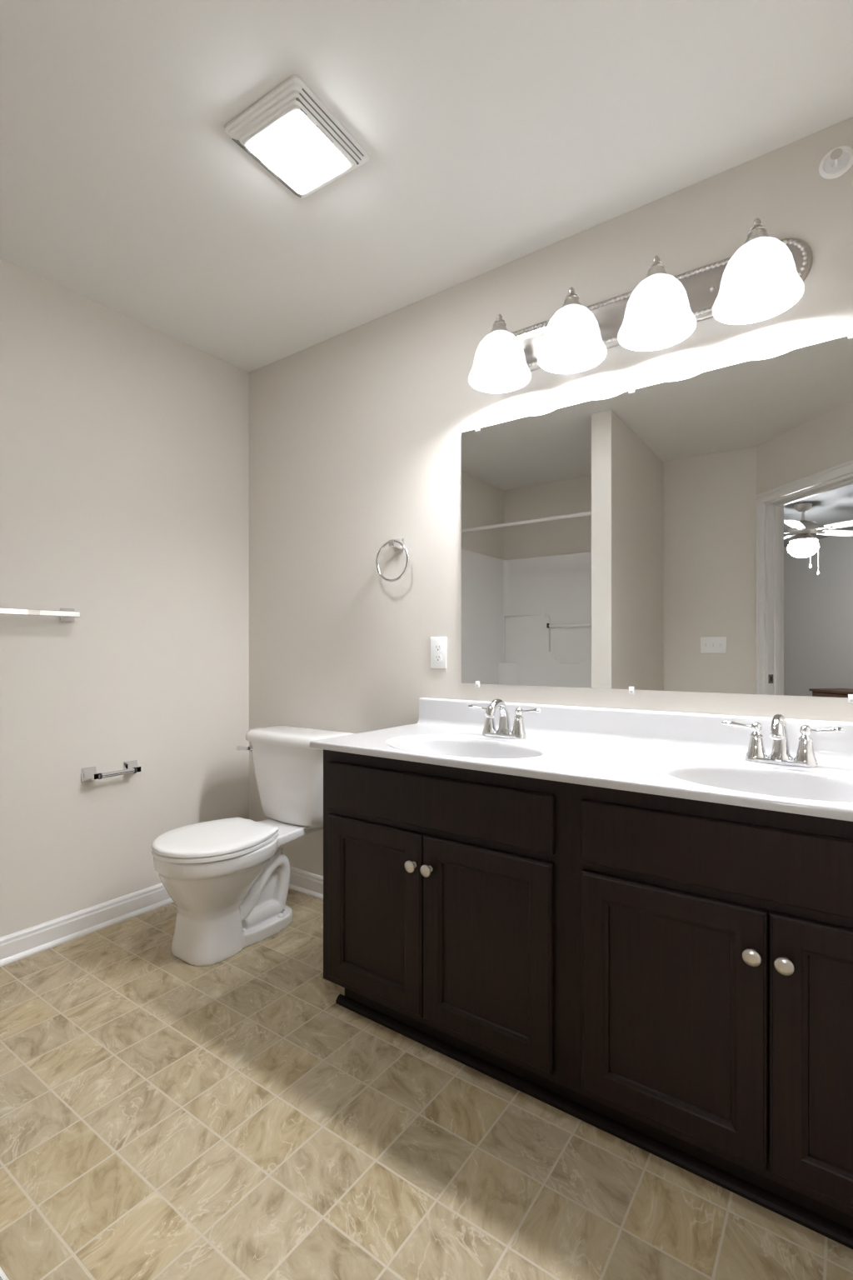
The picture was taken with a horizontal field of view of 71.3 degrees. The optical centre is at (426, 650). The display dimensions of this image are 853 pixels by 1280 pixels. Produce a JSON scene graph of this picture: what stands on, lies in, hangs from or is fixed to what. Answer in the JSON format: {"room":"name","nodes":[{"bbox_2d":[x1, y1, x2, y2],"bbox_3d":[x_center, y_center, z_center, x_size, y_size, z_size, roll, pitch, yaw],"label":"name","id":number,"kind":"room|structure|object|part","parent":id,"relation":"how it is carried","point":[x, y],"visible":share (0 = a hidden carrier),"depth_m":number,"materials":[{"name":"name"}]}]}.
{"room":"bathroom","nodes":[
{"label":"bathroom","id":0,"kind":"room"},
{"bbox_2d":[0,258,249,937],"bbox_3d":[-1.675,-0.135,1.861,0.100,2.440,2.835,0,0,36],"label":"wall","id":1,"kind":"structure","parent":0,"point":[124,442],"depth_m":2.35,"materials":[{"name":"white paint"}]},
{"bbox_2d":[0,607,79,621],"bbox_3d":[-1.498,-0.132,1.961,0.070,0.050,0.660,0,0,36],"label":"towel bar","id":2,"kind":"object","parent":1,"relation":"attached to","point":[65,614],"visible":1,"depth_m":2.12,"materials":[{"name":"silver metal"}]},
{"bbox_3d":[-1.325,-0.132,2.213,0.058,0.050,0.050,0,0,36],"label":"post","id":3,"kind":"part","parent":2,"relation":"part of","materials":[{"name":"silver metal"}]},
{"bbox_2d":[0,882,174,966],"bbox_3d":[-1.398,1.039,2.144,0.020,0.092,1.828,0,0,36],"label":"baseboard","id":4,"kind":"structure","parent":1,"relation":"attached to","point":[18,945],"depth_m":2.25,"materials":[{"name":"white paint"}]},
{"bbox_2d":[80,760,140,782],"bbox_3d":[-1.228,0.479,2.338,0.071,0.054,0.217,0,0,36],"label":"paper holder","id":5,"kind":"object","parent":1,"relation":"attached to","point":[87,774],"visible":1,"depth_m":2.30,"materials":[{"name":"silver metal"}]},
{"bbox_3d":[-1.277,0.479,2.273,0.066,0.054,0.054,0,0,36],"label":"post","id":6,"kind":"part","parent":5,"relation":"part of","materials":[{"name":"silver metal"}]},
{"bbox_3d":[-1.183,0.479,2.406,0.066,0.054,0.054,0,0,36],"label":"post","id":7,"kind":"part","parent":5,"relation":"part of","materials":[{"name":"silver metal"}]},
{"bbox_2d":[0,0,852,372],"bbox_3d":[-0.539,-1.405,1.050,2.890,0.100,2.835,0,0,36],"label":"ceiling","id":8,"kind":"structure","parent":0,"point":[494,133],"depth_m":1.54,"materials":[{"name":"white paint"}]},
{"bbox_2d":[225,75,369,198],"bbox_3d":[-0.339,-1.333,1.586,0.276,0.044,0.294,0,0,36],"label":"exhaust fan light","id":9,"kind":"object","parent":8,"relation":"attached to","point":[290,132],"visible":1,"depth_m":1.54,"materials":[{"name":"white plastic"}]},
{"bbox_2d":[0,888,852,1279],"bbox_3d":[-0.539,1.135,1.050,2.890,0.100,2.835,0,0,36],"label":"floor","id":10,"kind":"structure","parent":0,"point":[163,1116],"depth_m":1.27,"materials":[{"name":"tile"}]},
{"bbox_2d":[151,725,354,966],"bbox_3d":[-0.693,0.712,2.311,0.520,0.746,0.734,0,0,36],"label":"toilet","id":11,"kind":"object","parent":10,"relation":"on","point":[227,880],"visible":1,"depth_m":2.20,"materials":[{"name":"white ceramic"}]},
{"bbox_3d":[-0.784,0.704,2.178,0.376,0.016,0.413,0,0,36],"label":"seat","id":12,"kind":"part","parent":11,"relation":"part of","materials":[{"name":"white plastic"}]},
{"bbox_3d":[-0.784,0.683,2.178,0.376,0.019,0.413,0,0,36],"label":"lid","id":13,"kind":"part","parent":11,"relation":"part of","materials":[{"name":"white plastic"}]},
{"bbox_3d":[-0.706,0.897,2.287,0.373,0.375,0.665,0,0,36],"label":"bowl","id":14,"kind":"part","parent":11,"relation":"part of","materials":[{"name":"white ceramic"}]},
{"bbox_3d":[-0.784,0.421,2.559,0.085,0.029,0.032,0,0,18],"label":"flush lever","id":15,"kind":"part","parent":11,"relation":"part of","materials":[{"name":"silver metal"}]},
{"bbox_3d":[-0.543,0.556,2.515,0.480,0.330,0.210,0,0,36],"label":"tank","id":16,"kind":"part","parent":11,"relation":"part of","materials":[{"name":"white ceramic"}]},
{"bbox_3d":[-0.545,0.365,2.513,0.514,0.052,0.233,0,0,36],"label":"tank lid","id":17,"kind":"part","parent":11,"relation":"part of","materials":[{"name":"white ceramic"}]},
{"bbox_2d":[323,749,852,1249],"bbox_3d":[0.471,0.692,1.581,1.593,0.786,0.587,0,0,36],"label":"vanity cabinet","id":18,"kind":"object","parent":10,"relation":"on","point":[671,977],"visible":0.99,"depth_m":1.29,"materials":[{"name":"brown wood"}]},
{"bbox_3d":[-0.153,0.746,1.711,0.352,0.494,0.018,0,0,36],"label":"cabinet door","id":19,"kind":"part","parent":18,"relation":"part of","materials":[{"name":"brown wood"}]},
{"bbox_3d":[-0.041,0.582,1.603,0.032,0.032,0.027,0,0,36],"label":"knob","id":20,"kind":"part","parent":18,"relation":"part of","materials":[{"name":"silver metal"}]},
{"bbox_3d":[0.002,0.582,1.573,0.032,0.032,0.027,0,0,36],"label":"knob","id":21,"kind":"part","parent":18,"relation":"part of","materials":[{"name":"silver metal"}]},
{"bbox_3d":[0.001,0.408,1.601,0.729,0.138,0.018,0,0,36],"label":"drawer","id":22,"kind":"part","parent":18,"relation":"part of","materials":[{"name":"brown wood"}]},
{"bbox_3d":[0.144,0.746,1.499,0.372,0.494,0.018,0,0,36],"label":"cabinet door","id":23,"kind":"part","parent":18,"relation":"part of","materials":[{"name":"brown wood"}]},
{"bbox_2d":[309,697,852,821],"bbox_3d":[0.479,0.308,1.584,1.650,0.250,0.579,0,0,36],"label":"countertop","id":24,"kind":"structure","parent":18,"relation":"on","point":[692,756],"depth_m":1.59,"materials":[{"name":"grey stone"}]},
{"bbox_2d":[467,698,541,739],"bbox_3d":[0.228,0.216,1.889,0.265,0.125,0.138,0,0,36],"label":"faucet","id":25,"kind":"object","parent":24,"relation":"on","point":[518,732],"visible":1,"depth_m":1.89,"materials":[{"name":"silver metal"}]},
{"bbox_3d":[0.170,0.190,1.971,0.075,0.016,0.018,0,0,36],"label":"lever","id":26,"kind":"part","parent":25,"relation":"part of","materials":[{"name":"silver metal"}]},
{"bbox_3d":[0.208,0.226,1.951,0.049,0.088,0.049,0,0,36],"label":"handle","id":27,"kind":"part","parent":25,"relation":"part of","materials":[{"name":"silver metal"}]},
{"bbox_3d":[0.228,0.212,1.889,0.054,0.116,0.137,0,0,36],"label":"spout","id":28,"kind":"part","parent":25,"relation":"part of","materials":[{"name":"silver metal"}]},
{"bbox_3d":[0.251,0.273,1.920,0.156,0.012,0.052,0,0,36],"label":"plate","id":29,"kind":"part","parent":25,"relation":"part of","materials":[{"name":"silver metal"}]},
{"bbox_3d":[0.293,0.226,1.890,0.049,0.088,0.049,0,0,36],"label":"handle","id":30,"kind":"part","parent":25,"relation":"part of","materials":[{"name":"silver metal"}]},
{"bbox_3d":[0.325,0.190,1.860,0.075,0.016,0.018,0,0,36],"label":"lever","id":31,"kind":"part","parent":25,"relation":"part of","materials":[{"name":"silver metal"}]},
{"bbox_2d":[721,714,846,767],"bbox_3d":[0.855,0.216,1.441,0.265,0.125,0.138,0,0,36],"label":"faucet","id":32,"kind":"object","parent":24,"relation":"on","point":[780,754],"visible":1,"depth_m":1.45,"materials":[{"name":"silver metal"}]},
{"bbox_3d":[0.797,0.190,1.524,0.075,0.016,0.018,0,0,36],"label":"lever","id":33,"kind":"part","parent":32,"relation":"part of","materials":[{"name":"silver metal"}]},
{"bbox_3d":[0.835,0.226,1.503,0.049,0.088,0.049,0,0,36],"label":"handle","id":34,"kind":"part","parent":32,"relation":"part of","materials":[{"name":"silver metal"}]},
{"bbox_3d":[0.855,0.212,1.441,0.054,0.116,0.137,0,0,36],"label":"spout","id":35,"kind":"part","parent":32,"relation":"part of","materials":[{"name":"silver metal"}]},
{"bbox_3d":[0.877,0.273,1.473,0.156,0.012,0.052,0,0,36],"label":"plate","id":36,"kind":"part","parent":32,"relation":"part of","materials":[{"name":"silver metal"}]},
{"bbox_3d":[0.920,0.226,1.442,0.049,0.088,0.049,0,0,36],"label":"handle","id":37,"kind":"part","parent":32,"relation":"part of","materials":[{"name":"silver metal"}]},
{"bbox_3d":[0.952,0.190,1.413,0.075,0.016,0.018,0,0,36],"label":"lever","id":38,"kind":"part","parent":32,"relation":"part of","materials":[{"name":"silver metal"}]},
{"bbox_3d":[0.349,1.075,1.390,1.529,0.020,0.019,0,0,36],"label":"shoe moulding","id":39,"kind":"part","parent":18,"relation":"part of","materials":[{"name":"brown wood"}]},
{"bbox_3d":[0.502,0.746,1.243,0.368,0.494,0.018,0,0,36],"label":"cabinet door","id":40,"kind":"part","parent":18,"relation":"part of","materials":[{"name":"brown wood"}]},
{"bbox_3d":[0.648,0.408,1.139,0.725,0.138,0.018,0,0,36],"label":"drawer","id":41,"kind":"part","parent":18,"relation":"part of","materials":[{"name":"brown wood"}]},
{"bbox_3d":[0.620,0.582,1.131,0.032,0.032,0.027,0,0,36],"label":"knob","id":42,"kind":"part","parent":18,"relation":"part of","materials":[{"name":"silver metal"}]},
{"bbox_3d":[0.663,0.582,1.100,0.032,0.032,0.027,0,0,36],"label":"knob","id":43,"kind":"part","parent":18,"relation":"part of","materials":[{"name":"silver metal"}]},
{"bbox_3d":[0.799,0.746,1.031,0.356,0.494,0.018,0,0,36],"label":"cabinet door","id":44,"kind":"part","parent":18,"relation":"part of","materials":[{"name":"brown wood"}]},
{"bbox_2d":[249,116,852,876],"bbox_3d":[0.256,-0.135,2.163,2.690,2.440,0.100,0,0,36],"label":"wall","id":45,"kind":"structure","parent":0,"point":[355,434],"depth_m":2.29,"materials":[{"name":"white paint"}]},
{"bbox_2d":[289,866,323,899],"bbox_3d":[-0.443,1.039,2.588,1.058,0.092,0.020,0,0,36],"label":"baseboard","id":46,"kind":"structure","parent":45,"relation":"attached to","point":[303,882],"depth_m":2.65,"materials":[{"name":"white paint"}]},
{"bbox_2d":[375,538,409,582],"bbox_3d":[-0.122,-0.354,2.339,0.164,0.176,0.052,0,0,36],"label":"towel ring","id":47,"kind":"object","parent":45,"relation":"attached to","point":[397,544],"visible":1,"depth_m":2.33,"materials":[{"name":"silver metal"}]},
{"bbox_3d":[-0.122,-0.418,2.339,0.047,0.047,0.052,0,0,36],"label":"post","id":48,"kind":"part","parent":47,"relation":"part of","materials":[{"name":"silver metal"}]},
{"bbox_2d":[430,636,446,668],"bbox_3d":[0.045,0.009,2.247,0.072,0.118,0.007,0,0,36],"label":"wall outlet","id":49,"kind":"object","parent":45,"relation":"attached to","point":[438,644],"visible":1,"depth_m":2.24,"materials":[{"name":"white plastic"}]},
{"bbox_2d":[434,654,441,661],"bbox_3d":[0.044,0.029,2.245,0.033,0.029,0.002,0,0,36],"label":"receptacle","id":50,"kind":"object","parent":49,"relation":"attached to","point":[437,657],"depth_m":2.24,"materials":[{"name":"white plastic"}]},
{"bbox_2d":[434,643,441,651],"bbox_3d":[0.044,-0.010,2.245,0.033,0.029,0.002,0,0,36],"label":"receptacle","id":51,"kind":"object","parent":49,"relation":"attached to","point":[437,647],"depth_m":2.24,"materials":[{"name":"white plastic"}]},
{"bbox_2d":[417,697,852,762],"bbox_3d":[0.640,0.231,1.803,1.642,0.098,0.037,0,0,36],"label":"backsplash","id":52,"kind":"structure","parent":45,"relation":"attached to","point":[702,731],"depth_m":1.79,"materials":[{"name":"white stone"}]},
{"bbox_2d":[468,218,813,393],"bbox_3d":[0.550,-0.996,1.747,0.974,0.217,0.233,0,0,36],"label":"vanity light","id":53,"kind":"object","parent":45,"relation":"attached to","point":[764,278],"visible":1,"depth_m":1.71,"materials":[{"name":"white glass"}]},
{"bbox_3d":[0.240,-0.968,1.953,0.080,0.126,0.080,0,0,36],"label":"bulb","id":54,"kind":"part","parent":53,"relation":"part of","materials":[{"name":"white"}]},
{"bbox_3d":[0.240,-0.961,1.953,0.206,0.148,0.206,0,0,36],"label":"lamp shade","id":55,"kind":"part","parent":53,"relation":"part of","materials":[{"name":"white glass"}]},
{"bbox_3d":[0.441,-0.968,1.808,0.080,0.126,0.080,0,0,36],"label":"bulb","id":56,"kind":"part","parent":53,"relation":"part of","materials":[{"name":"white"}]},
{"bbox_3d":[0.441,-0.961,1.808,0.206,0.148,0.206,0,0,36],"label":"lamp shade","id":57,"kind":"part","parent":53,"relation":"part of","materials":[{"name":"white glass"}]},
{"bbox_3d":[0.643,-0.968,1.664,0.080,0.126,0.080,0,0,36],"label":"bulb","id":58,"kind":"part","parent":53,"relation":"part of","materials":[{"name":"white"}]},
{"bbox_3d":[0.643,-0.961,1.664,0.206,0.148,0.206,0,0,36],"label":"lamp shade","id":59,"kind":"part","parent":53,"relation":"part of","materials":[{"name":"white glass"}]},
{"bbox_3d":[0.608,-1.027,1.829,0.957,0.135,0.014,0,0,36],"label":"rope trim","id":60,"kind":"part","parent":53,"relation":"part of","materials":[{"name":"silver metal"}]},
{"bbox_3d":[0.613,-1.027,1.836,0.974,0.152,0.014,0,0,36],"label":"plate","id":61,"kind":"part","parent":53,"relation":"part of","materials":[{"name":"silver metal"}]},
{"bbox_3d":[0.845,-0.968,1.520,0.080,0.126,0.080,0,0,36],"label":"bulb","id":62,"kind":"part","parent":53,"relation":"part of","materials":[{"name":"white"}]},
{"bbox_3d":[0.845,-0.961,1.520,0.206,0.148,0.206,0,0,36],"label":"lamp shade","id":63,"kind":"part","parent":53,"relation":"part of","materials":[{"name":"white glass"}]},
{"bbox_2d":[461,329,852,703],"bbox_3d":[0.631,-0.339,1.826,1.234,0.946,0.012,0,0,36],"label":"wall mirror","id":64,"kind":"object","parent":45,"relation":"attached to","point":[694,532],"visible":1,"depth_m":1.75,"materials":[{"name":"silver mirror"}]},
{"bbox_2d":[819,145,852,179],"bbox_3d":[1.045,-1.253,1.514,0.076,0.076,0.036,0,0,36],"label":"sprinkler head","id":65,"kind":"object","parent":45,"relation":"attached to","point":[837,162],"visible":1,"depth_m":1.52},
{"bbox_3d":[-1.059,-0.135,0.509,0.117,2.440,1.151,0,0,36],"label":"wall partition","id":66,"kind":"structure","parent":0,"visible":0},
{"bbox_2d":[0,1266,8,1279],"bbox_3d":[-0.714,1.039,0.982,0.129,0.092,0.020,0,0,36],"label":"baseboard","id":67,"kind":"structure","parent":66,"relation":"attached to","point":[2,1276],"depth_m":0.95,"materials":[{"name":"white paint"}]}
]}

